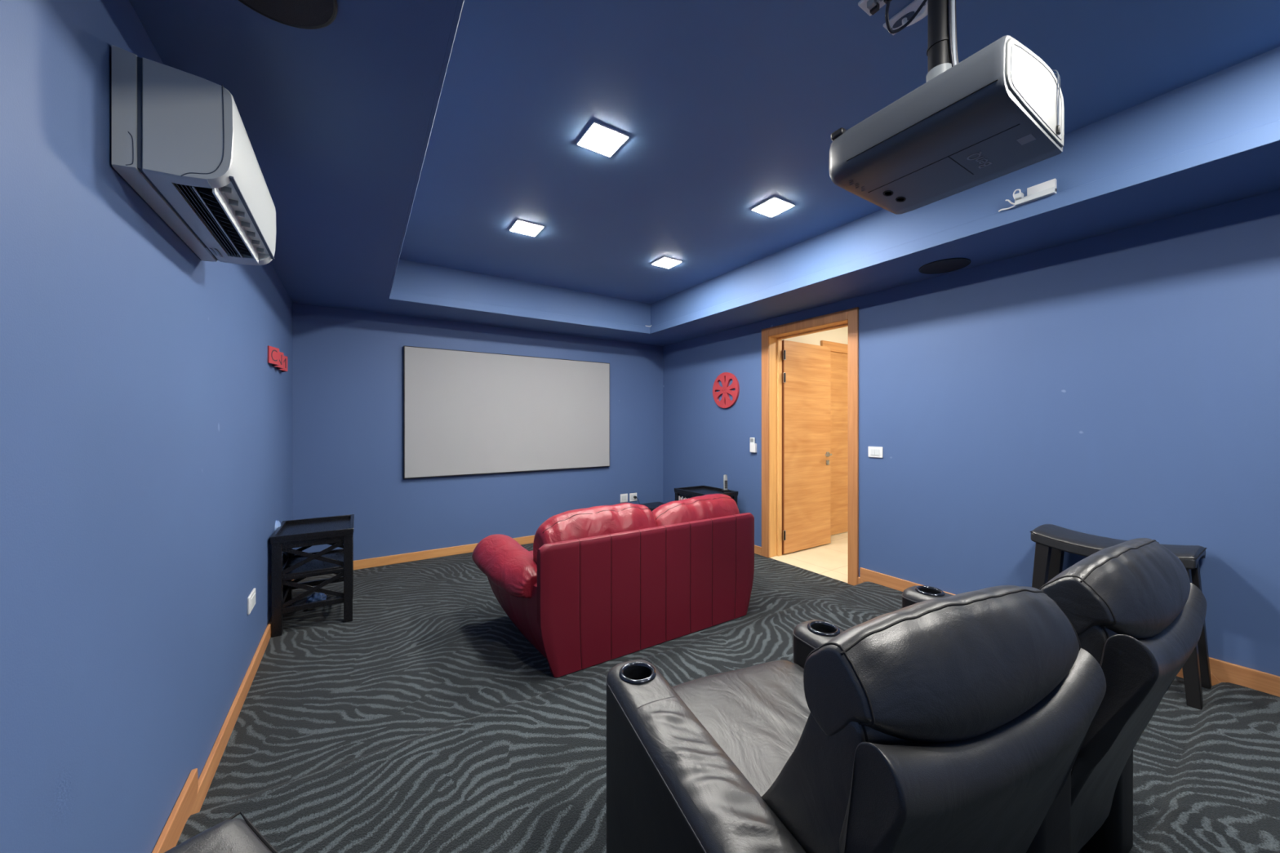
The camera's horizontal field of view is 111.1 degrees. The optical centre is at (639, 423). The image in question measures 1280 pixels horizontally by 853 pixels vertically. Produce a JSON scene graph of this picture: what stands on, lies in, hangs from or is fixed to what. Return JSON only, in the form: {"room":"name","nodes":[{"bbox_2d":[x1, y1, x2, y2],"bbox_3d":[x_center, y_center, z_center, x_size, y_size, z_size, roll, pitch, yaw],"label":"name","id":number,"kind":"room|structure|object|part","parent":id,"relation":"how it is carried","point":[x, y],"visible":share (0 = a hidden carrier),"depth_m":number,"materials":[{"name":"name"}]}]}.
{"room":"home theater","nodes":[
{"label":"home theater","id":0,"kind":"room"},
{"bbox_2d":[0,0,292,852],"bbox_3d":[-1.216,-0.086,0.912,0.120,2.980,6.650,0,0,-33],"label":"wall","id":1,"kind":"structure","parent":0,"point":[146,420],"depth_m":0.99,"materials":[{"name":"blue paint"}]},
{"bbox_2d":[151,768,198,852],"bbox_3d":[-1.007,1.215,0.715,0.016,0.118,1.812,0,0,-33],"label":"baseboard","id":2,"kind":"structure","parent":1,"relation":"attached to","point":[184,807],"depth_m":1.33,"materials":[{"name":"brown wood"}]},
{"bbox_2d":[111,44,275,265],"bbox_3d":[-1.288,-0.717,1.328,0.208,0.275,0.694,0,0,-33],"label":"air conditioner","id":3,"kind":"object","parent":1,"relation":"attached to","point":[180,140],"visible":1,"depth_m":1.07,"materials":[{"name":"grey plastic"}]},
{"bbox_2d":[176,183,251,257],"bbox_3d":[-1.259,-0.601,1.321,0.076,0.029,0.559,0,0,-33],"label":"air vent","id":4,"kind":"object","parent":3,"relation":"attached to","point":[212,208],"depth_m":1.26,"materials":[{"name":"black plastic"}]},
{"bbox_2d":[192,579,293,814],"bbox_3d":[-2.196,1.282,2.562,0.016,0.083,2.784,0,0,-33],"label":"baseboard","id":5,"kind":"structure","parent":1,"relation":"attached to","point":[205,780],"depth_m":1.84,"materials":[{"name":"brown wood"}]},
{"bbox_2d":[247,587,255,614],"bbox_3d":[-2.017,0.921,2.281,0.014,0.085,0.160,0,0,-33],"label":"electrical outlet","id":6,"kind":"object","parent":1,"relation":"attached to","point":[251,598],"visible":1,"depth_m":2.25,"materials":[{"name":"white plastic"}]},
{"bbox_2d":[267,346,287,372],"bbox_3d":[-2.445,-0.429,2.975,0.044,0.105,0.603,0,0,-33],"label":"sign","id":7,"kind":"object","parent":1,"relation":"attached to","point":[277,358],"visible":1,"depth_m":2.81,"materials":[{"name":"red paint"}]},
{"bbox_2d":[275,520,280,530],"bbox_3d":[-2.471,0.714,3.000,0.028,0.110,0.110,0,0,-33],"label":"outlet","id":8,"kind":"object","parent":1,"relation":"attached to","point":[277,523],"visible":0.42,"depth_m":2.97,"materials":[{"name":"blue"}]},
{"bbox_2d":[292,302,662,560],"bbox_3d":[-1.344,-0.086,4.855,4.170,2.980,0.120,0,0,-33],"label":"wall","id":9,"kind":"structure","parent":0,"point":[348,364],"depth_m":4.19,"materials":[{"name":"blue paint"}]},
{"bbox_2d":[353,535,534,569],"bbox_3d":[-1.324,1.282,4.787,3.890,0.083,0.016,0,0,-33],"label":"baseboard","id":10,"kind":"structure","parent":9,"relation":"attached to","point":[427,554],"depth_m":4.26,"materials":[{"name":"brown wood"}]},
{"bbox_2d":[403,346,609,479],"bbox_3d":[-1.313,-0.108,4.775,2.224,1.264,0.044,0,0,-33],"label":"projection screen","id":11,"kind":"object","parent":9,"relation":"attached to","point":[465,412],"visible":1,"depth_m":4.63,"materials":[{"name":"white fabric"}]},
{"bbox_2d":[620,493,627,502],"bbox_3d":[-0.200,0.934,5.511,0.106,0.104,0.014,0,0,-33],"label":"wall outlet","id":12,"kind":"object","parent":9,"relation":"attached to","point":[624,497],"visible":1,"depth_m":5.50,"materials":[{"name":"white plastic"}]},
{"bbox_2d":[629,493,636,501],"bbox_3d":[-0.085,0.935,5.585,0.108,0.102,0.014,0,0,-33],"label":"wall outlet","id":13,"kind":"object","parent":9,"relation":"attached to","point":[631,495],"visible":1,"depth_m":5.57,"materials":[{"name":"white plastic"}]},
{"bbox_2d":[128,0,1279,346],"bbox_3d":[0.471,-1.207,1.997,3.890,0.348,6.650,0,0,-33],"label":"ceiling","id":14,"kind":"structure","parent":0,"point":[335,117],"depth_m":1.94,"materials":[{"name":"blue paint"}]},
{"bbox_2d":[238,0,337,29],"bbox_3d":[-0.856,-1.029,1.013,0.260,0.008,0.260,0,0,-33],"label":"ceiling speaker","id":15,"kind":"object","parent":14,"relation":"attached to","point":[300,14],"visible":1,"depth_m":1.09,"materials":[{"name":"black plastic"}]},
{"bbox_2d":[386,0,1279,333],"bbox_3d":[0.512,-1.071,2.018,2.637,0.075,5.542,0,0,-33],"label":"ceiling recess side","id":16,"kind":"structure","parent":14,"relation":"attached to","point":[1268,134],"depth_m":2.28,"materials":[{"name":"blue paint"}]},
{"bbox_2d":[919,257,970,274],"bbox_3d":[1.990,-1.029,2.870,0.280,0.008,0.280,0,0,-33],"label":"ceiling speaker","id":17,"kind":"object","parent":14,"relation":"attached to","point":[945,265],"visible":1,"depth_m":2.85,"materials":[{"name":"black plastic"}]},
{"bbox_2d":[998,177,1056,212],"bbox_3d":[1.930,-1.142,2.199,0.054,0.080,0.222,0,0,-33],"label":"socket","id":18,"kind":"object","parent":14,"relation":"attached to","point":[1046,188],"visible":1,"depth_m":2.17,"materials":[{"name":"white plastic"}]},
{"bbox_3d":[1.887,-1.127,2.258,0.025,0.049,0.077,0,0,-28],"label":"cord","id":19,"kind":"part","parent":18,"relation":"part of","materials":[{"name":"white plastic"}]},
{"bbox_3d":[1.976,-1.149,2.159,0.020,0.062,0.106,0,0,-33],"label":"plate","id":20,"kind":"part","parent":18,"relation":"part of","materials":[{"name":"white plastic"}]},
{"bbox_2d":[175,542,1279,852],"bbox_3d":[0.428,1.302,1.970,3.990,0.204,6.850,0,0,-33],"label":"floor","id":21,"kind":"structure","parent":0,"point":[425,721],"depth_m":1.81,"materials":[{"name":"carpet"}]},
{"bbox_2d":[164,811,278,852],"bbox_3d":[-0.409,0.907,0.405,0.609,0.682,0.318,0,0,25],"label":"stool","id":22,"kind":"object","parent":21,"relation":"on","point":[232,835],"visible":1,"depth_m":0.61,"materials":[{"name":"black leather"}]},
{"bbox_2d":[270,514,354,637],"bbox_3d":[-2.246,1.012,3.050,0.432,0.624,0.542,0,0,-33],"label":"shelf unit","id":23,"kind":"object","parent":21,"relation":"on","point":[288,564],"visible":1,"depth_m":2.89,"materials":[{"name":"black paint"}]},
{"bbox_3d":[-2.272,1.035,2.748,0.050,0.578,0.050,0,0,-33],"label":"leg","id":24,"kind":"part","parent":23,"relation":"part of","materials":[{"name":"black paint"}]},
{"bbox_3d":[-2.401,1.177,2.950,0.022,0.035,0.434,0,0,-33],"label":"rail","id":25,"kind":"part","parent":23,"relation":"part of","materials":[{"name":"black paint"}]},
{"bbox_3d":[-2.401,0.969,2.950,0.022,0.040,0.434,0,0,-33],"label":"rail","id":26,"kind":"part","parent":23,"relation":"part of","materials":[{"name":"black paint"}]},
{"bbox_3d":[-2.531,1.035,3.152,0.050,0.578,0.050,0,0,-33],"label":"leg","id":27,"kind":"part","parent":23,"relation":"part of","materials":[{"name":"black paint"}]},
{"bbox_2d":[270,514,354,544],"bbox_3d":[-2.246,0.723,3.050,0.432,0.046,0.542,0,0,-33],"label":"tray","id":28,"kind":"object","parent":23,"relation":"on","point":[297,531],"depth_m":2.94,"materials":[{"name":"black paint"}]},
{"bbox_2d":[281,551,343,579],"bbox_3d":[-2.246,0.971,3.050,0.400,0.017,0.510,0,0,-33],"label":"shelf","id":29,"kind":"object","parent":23,"relation":"attached to","point":[315,567],"depth_m":2.95,"materials":[{"name":"black paint"}]},
{"bbox_3d":[-2.116,1.177,2.848,0.324,0.035,0.022,0,0,-33],"label":"rail","id":30,"kind":"part","parent":23,"relation":"part of","materials":[{"name":"black paint"}]},
{"bbox_3d":[-2.116,0.969,2.848,0.324,0.040,0.022,0,0,-33],"label":"rail","id":31,"kind":"part","parent":23,"relation":"part of","materials":[{"name":"black paint"}]},
{"bbox_3d":[-2.116,0.767,2.848,0.324,0.043,0.022,0,0,-33],"label":"rail","id":32,"kind":"part","parent":23,"relation":"part of","materials":[{"name":"black paint"}]},
{"bbox_2d":[306,592,326,603],"bbox_3d":[-2.368,1.276,3.210,0.128,0.096,0.134,0,0,-33],"label":"plastic bag","id":33,"kind":"object","parent":23,"relation":"on","point":[315,597],"visible":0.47,"depth_m":3.19,"materials":[{"name":"blue plastic"}]},
{"bbox_3d":[-2.376,1.177,3.252,0.324,0.035,0.022,0,0,-33],"label":"rail","id":34,"kind":"part","parent":23,"relation":"part of","materials":[{"name":"black paint"}]},
{"bbox_3d":[-2.376,0.969,3.252,0.324,0.040,0.022,0,0,-33],"label":"rail","id":35,"kind":"part","parent":23,"relation":"part of","materials":[{"name":"black paint"}]},
{"bbox_3d":[-1.960,1.035,2.948,0.050,0.578,0.050,0,0,-33],"label":"leg","id":36,"kind":"part","parent":23,"relation":"part of","materials":[{"name":"black paint"}]},
{"bbox_3d":[-2.220,1.035,3.352,0.050,0.578,0.050,0,0,-33],"label":"leg","id":37,"kind":"part","parent":23,"relation":"part of","materials":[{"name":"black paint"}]},
{"bbox_2d":[471,493,754,677],"bbox_3d":[-0.089,0.910,3.031,1.882,0.828,0.895,0,0,-33],"label":"loveseat","id":38,"kind":"object","parent":21,"relation":"on","point":[597,584],"visible":1,"depth_m":2.55,"materials":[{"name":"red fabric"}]},
{"bbox_2d":[471,533,537,598],"bbox_3d":[-0.791,0.847,2.654,0.293,0.221,0.770,0,0,-33],"label":"armrest","id":39,"kind":"object","parent":38,"relation":"on","point":[506,563],"depth_m":2.51,"materials":[{"name":"red leather"}]},
{"bbox_3d":[-0.724,1.077,2.632,0.220,0.470,0.800,0,0,-33],"label":"arm panel","id":40,"kind":"part","parent":38,"relation":"part of","materials":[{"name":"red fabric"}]},
{"bbox_2d":[533,502,657,564],"bbox_3d":[-0.246,0.693,2.648,0.761,0.397,0.284,0,0,-33],"label":"cushion","id":41,"kind":"object","parent":38,"relation":"on","point":[595,521],"depth_m":2.53,"materials":[{"name":"red leather"}]},
{"bbox_3d":[0.136,0.972,2.682,1.560,0.695,0.065,0,0,-33],"label":"panel","id":42,"kind":"part","parent":38,"relation":"part of","materials":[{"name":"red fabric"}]},
{"bbox_2d":[652,493,739,526],"bbox_3d":[0.375,0.699,3.050,0.730,0.386,0.288,0,0,-33],"label":"cushion","id":43,"kind":"object","parent":38,"relation":"on","point":[711,505],"depth_m":2.94,"materials":[{"name":"red leather"}]},
{"bbox_2d":[639,502,664,511],"bbox_3d":[0.197,1.161,5.388,0.340,0.325,0.350,0,0,-33],"label":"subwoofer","id":44,"kind":"object","parent":21,"relation":"on","point":[651,506],"visible":0.04,"depth_m":5.40,"materials":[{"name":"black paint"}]},
{"bbox_2d":[674,485,737,504],"bbox_3d":[0.693,1.012,4.648,0.422,0.624,0.542,0,0,-33],"label":"side table","id":45,"kind":"object","parent":21,"relation":"on","point":[687,492],"visible":0.32,"depth_m":4.67,"materials":[{"name":"black paint"}]},
{"bbox_3d":[0.411,1.035,4.753,0.050,0.578,0.050,0,0,-33],"label":"leg","id":46,"kind":"part","parent":45,"relation":"part of","materials":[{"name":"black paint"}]},
{"bbox_3d":[0.541,0.767,4.551,0.022,0.043,0.434,0,0,-33],"label":"rail","id":47,"kind":"part","parent":45,"relation":"part of","materials":[{"name":"black paint"}]},
{"bbox_2d":[674,485,737,497],"bbox_3d":[0.693,0.723,4.648,0.422,0.046,0.542,0,0,-33],"label":"tray","id":48,"kind":"object","parent":45,"relation":"on","point":[697,491],"depth_m":4.66,"materials":[{"name":"black paint"}]},
{"bbox_2d":[721,474,729,493],"bbox_3d":[0.895,0.629,4.588,0.066,0.188,0.060,0,0,-13],"label":"handset","id":49,"kind":"object","parent":45,"relation":"on","point":[725,489],"visible":0.96,"depth_m":4.58,"materials":[{"name":"black plastic"}]},
{"bbox_3d":[0.974,1.035,4.544,0.050,0.578,0.050,0,0,-33],"label":"leg","id":50,"kind":"part","parent":45,"relation":"part of","materials":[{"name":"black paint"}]},
{"bbox_2d":[605,585,1106,852],"bbox_3d":[0.401,0.762,1.005,0.783,0.971,0.837,0,0,-23],"label":"recliner","id":51,"kind":"object","parent":21,"relation":"on","point":[961,722],"visible":1,"depth_m":0.68,"materials":[{"name":"black leather"}]},
{"bbox_3d":[0.091,0.960,0.916,0.140,0.552,0.675,0,0,-23],"label":"arm","id":52,"kind":"part","parent":51,"relation":"part of","materials":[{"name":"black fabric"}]},
{"bbox_3d":[0.354,0.956,1.116,0.488,0.408,0.596,0,0,-23],"label":"seat","id":53,"kind":"part","parent":51,"relation":"part of","materials":[{"name":"black leather"}]},
{"bbox_3d":[0.479,0.630,0.818,0.512,0.471,0.304,0,0,-23],"label":"backrest","id":54,"kind":"part","parent":51,"relation":"part of","materials":[{"name":"black leather"}]},
{"bbox_3d":[0.681,0.960,1.163,0.140,0.552,0.675,0,0,-23],"label":"arm","id":55,"kind":"part","parent":51,"relation":"part of","materials":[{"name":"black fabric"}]},
{"bbox_2d":[902,537,1207,852],"bbox_3d":[1.037,0.762,1.328,0.667,0.971,0.837,0,0,-29],"label":"recliner","id":56,"kind":"object","parent":21,"relation":"on","point":[1133,605],"visible":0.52,"depth_m":0.93,"materials":[{"name":"black leather"}]},
{"bbox_3d":[1.234,0.960,1.513,0.140,0.552,0.615,0,0,-29],"label":"arm","id":57,"kind":"part","parent":56,"relation":"part of","materials":[{"name":"black leather"}]},
{"bbox_3d":[1.084,0.630,1.122,0.512,0.471,0.304,0,0,-29],"label":"backrest","id":58,"kind":"part","parent":56,"relation":"part of","materials":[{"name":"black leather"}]},
{"bbox_2d":[1029,524,1212,710],"bbox_3d":[2.414,0.909,2.245,0.318,0.678,0.599,0,0,-33],"label":"side table","id":59,"kind":"object","parent":21,"relation":"on","point":[1051,541],"visible":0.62,"depth_m":2.21,"materials":[{"name":"black wood"}]},
{"bbox_3d":[2.175,0.937,2.390,0.072,0.622,0.095,0,0,-33],"label":"leg","id":60,"kind":"part","parent":59,"relation":"part of","materials":[{"name":"black wood"}]},
{"bbox_3d":[2.382,0.937,2.523,0.072,0.622,0.095,0,0,-33],"label":"leg","id":61,"kind":"part","parent":59,"relation":"part of","materials":[{"name":"black wood"}]},
{"bbox_3d":[2.414,0.622,2.245,0.300,0.104,0.565,0,0,-33],"label":"seat","id":62,"kind":"part","parent":59,"relation":"part of","materials":[{"name":"black wood"}]},
{"bbox_3d":[2.447,0.937,1.966,0.072,0.622,0.095,0,0,-33],"label":"leg","id":63,"kind":"part","parent":59,"relation":"part of","materials":[{"name":"black wood"}]},
{"bbox_3d":[2.654,0.937,2.099,0.072,0.622,0.095,0,0,-33],"label":"leg","id":64,"kind":"part","parent":59,"relation":"part of","materials":[{"name":"black wood"}]},
{"bbox_2d":[769,532,848,582],"bbox_3d":[3.428,1.364,4.488,3.778,0.080,2.640,0,0,-33],"label":"floor","id":65,"kind":"structure","parent":0,"point":[830,560],"depth_m":4.30,"materials":[{"name":"beige stone"}]},
{"bbox_2d":[782,326,848,535],"bbox_3d":[3.517,-0.011,4.497,3.619,2.830,2.760,0,0,-33],"label":"wall","id":66,"kind":"structure","parent":0,"point":[838,335],"depth_m":5.13,"materials":[{"name":"beige paint"}]},
{"bbox_2d":[820,340,848,354],"bbox_3d":[2.578,0.181,5.374,1.150,2.285,0.030,0,0,-33],"label":"trim","id":67,"kind":"structure","parent":66,"relation":"attached to","point":[835,347],"depth_m":5.19,"materials":[{"name":"brown wood"}]},
{"bbox_2d":[831,351,848,535],"bbox_3d":[2.574,0.232,5.380,0.950,2.165,0.010,0,0,-33],"label":"door","id":68,"kind":"structure","parent":66,"relation":"in","point":[839,361],"depth_m":5.26,"materials":[{"name":"brown wood"}]},
{"bbox_2d":[399,0,1279,303],"bbox_3d":[0.487,-1.431,2.008,4.170,0.100,6.890,0,0,-33],"label":"ceiling","id":69,"kind":"structure","parent":0,"point":[726,108],"depth_m":1.90,"materials":[{"name":"blue paint"}]},
{"bbox_2d":[509,218,544,236],"bbox_3d":[-0.798,-1.376,3.089,0.188,0.010,0.188,0,0,-33],"label":"recessed light","id":70,"kind":"object","parent":69,"relation":"in","point":[520,226],"visible":1,"depth_m":3.08,"materials":[{"name":"white plastic"}]},
{"bbox_2d":[576,120,629,157],"bbox_3d":[-0.181,-1.376,2.131,0.188,0.010,0.188,0,0,-33],"label":"recessed light","id":71,"kind":"object","parent":69,"relation":"in","point":[599,138],"visible":1,"depth_m":2.11,"materials":[{"name":"white plastic"}]},
{"bbox_2d":[651,256,682,268],"bbox_3d":[0.228,-1.376,3.749,0.188,0.010,0.188,0,0,-33],"label":"recessed light","id":72,"kind":"object","parent":69,"relation":"in","point":[666,262],"visible":1,"depth_m":3.73,"materials":[{"name":"white plastic"}]},
{"bbox_2d":[751,195,795,217],"bbox_3d":[0.845,-1.376,2.791,0.188,0.010,0.188,0,0,-33],"label":"recessed light","id":73,"kind":"object","parent":69,"relation":"in","point":[774,206],"visible":1,"depth_m":2.77,"materials":[{"name":"white plastic"}]},
{"bbox_2d":[857,0,927,33],"bbox_3d":[0.828,-1.336,1.392,0.142,0.090,0.202,0,0,-33],"label":"cable","id":74,"kind":"object","parent":69,"relation":"attached to","point":[870,7],"visible":1,"depth_m":1.43,"materials":[{"name":"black plastic"}]},
{"bbox_3d":[0.782,-1.376,1.400,0.072,0.010,0.139,0,0,-33],"label":"plate","id":75,"kind":"part","parent":74,"relation":"part of","materials":[{"name":"white plastic"}]},
{"bbox_2d":[883,0,927,35],"bbox_3d":[0.905,-1.352,1.456,0.091,0.059,0.173,0,0,-33],"label":"cable plate","id":76,"kind":"object","parent":69,"relation":"attached to","point":[902,17],"visible":0.62,"depth_m":1.47,"materials":[{"name":"white plastic"}]},
{"bbox_2d":[828,0,1064,214],"bbox_3d":[0.878,-1.065,1.295,0.428,0.632,0.468,0,0,-33],"label":"projector","id":77,"kind":"object","parent":69,"relation":"hanging from","point":[997,112],"visible":1,"depth_m":1.19,"materials":[{"name":"grey plastic"}]},
{"bbox_3d":[0.621,-0.892,1.360,0.045,0.022,0.040,0,0,-33],"label":"focus lever","id":78,"kind":"part","parent":77,"relation":"part of","materials":[{"name":"black plastic"}]},
{"bbox_2d":[848,179,865,191],"bbox_3d":[0.687,-0.751,1.386,0.094,0.001,0.022,0,0,-33],"label":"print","id":79,"kind":"object","parent":77,"relation":"attached to","point":[855,185],"depth_m":1.39,"materials":[{"name":"grey plastic"}]},
{"bbox_3d":[1.002,-0.849,1.107,0.405,0.172,0.006,0,0,-33],"label":"panel","id":80,"kind":"part","parent":77,"relation":"part of","materials":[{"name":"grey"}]},
{"bbox_3d":[1.111,-0.872,1.184,0.023,0.150,0.031,0,0,-33],"label":"hanging cord","id":81,"kind":"part","parent":77,"relation":"part of","materials":[{"name":"white plastic"}]},
{"bbox_2d":[662,189,1279,676],"bbox_3d":[2.174,-0.086,3.092,0.160,2.980,6.650,0,0,-33],"label":"wall","id":82,"kind":"structure","parent":0,"point":[1124,384],"depth_m":2.54,"materials":[{"name":"blue paint"}]},
{"bbox_2d":[712,372,739,408],"bbox_3d":[0.943,-0.368,4.833,0.026,0.394,0.394,0,0,-33],"label":"reel","id":83,"kind":"object","parent":82,"relation":"attached to","point":[725,378],"visible":1,"depth_m":4.81,"materials":[{"name":"red paint"}]},
{"bbox_2d":[750,437,756,452],"bbox_3d":[1.160,0.218,4.495,0.028,0.152,0.078,0,0,-33],"label":"remote holder","id":84,"kind":"object","parent":82,"relation":"attached to","point":[753,445],"visible":1,"depth_m":4.48,"materials":[{"name":"white plastic"}]},
{"bbox_2d":[754,545,761,555],"bbox_3d":[0.767,1.282,5.117,0.016,0.083,1.691,0,0,-33],"label":"baseboard","id":85,"kind":"structure","parent":82,"relation":"attached to","point":[757,549],"depth_m":4.44,"materials":[{"name":"brown wood"}]},
{"bbox_2d":[782,340,831,554],"bbox_3d":[1.769,0.235,4.606,0.793,2.153,0.097,0,0,-33],"label":"door","id":86,"kind":"structure","parent":82,"relation":"in","point":[806,454],"depth_m":4.59,"materials":[{"name":"brown wood"}]},
{"bbox_3d":[2.029,0.334,4.750,0.136,0.052,0.056,0,0,-33],"label":"handle","id":87,"kind":"part","parent":86,"relation":"part of","materials":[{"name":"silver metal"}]},
{"bbox_2d":[768,320,848,557],"bbox_3d":[1.573,0.219,4.031,0.165,2.210,0.882,0,0,-33],"label":"trim","id":88,"kind":"structure","parent":82,"relation":"attached to","point":[775,341],"depth_m":4.38,"materials":[{"name":"brown wood"}]},
{"bbox_2d":[761,306,858,585],"bbox_3d":[1.498,0.189,3.983,0.018,2.270,1.007,0,0,-33],"label":"trim","id":89,"kind":"structure","parent":82,"relation":"attached to","point":[851,315],"depth_m":3.62,"materials":[{"name":"brown wood"}]},
{"bbox_2d":[857,577,863,584],"bbox_3d":[1.798,1.283,3.515,0.016,0.082,0.104,0,0,-33],"label":"baseboard","id":90,"kind":"structure","parent":82,"relation":"attached to","point":[860,581],"depth_m":3.54,"materials":[{"name":"brown wood"}]},
{"bbox_2d":[868,446,883,457],"bbox_3d":[1.846,0.223,3.442,0.014,0.084,0.114,0,0,-33],"label":"light switch","id":91,"kind":"object","parent":82,"relation":"attached to","point":[873,451],"visible":1,"depth_m":3.43,"materials":[{"name":"white plastic"}]},
{"bbox_2d":[859,567,1220,685],"bbox_3d":[2.272,1.227,2.775,0.016,0.134,1.827,0,0,-33],"label":"baseboard","id":92,"kind":"structure","parent":82,"relation":"attached to","point":[865,575],"depth_m":3.34,"materials":[{"name":"brown wood"}]},
{"bbox_2d":[1208,657,1279,697],"bbox_3d":[3.303,1.189,1.173,0.016,0.150,2.200,0,0,-33],"label":"baseboard","id":93,"kind":"structure","parent":82,"relation":"attached to","point":[1224,672],"depth_m":2.00,"materials":[{"name":"brown wood"}]}
]}

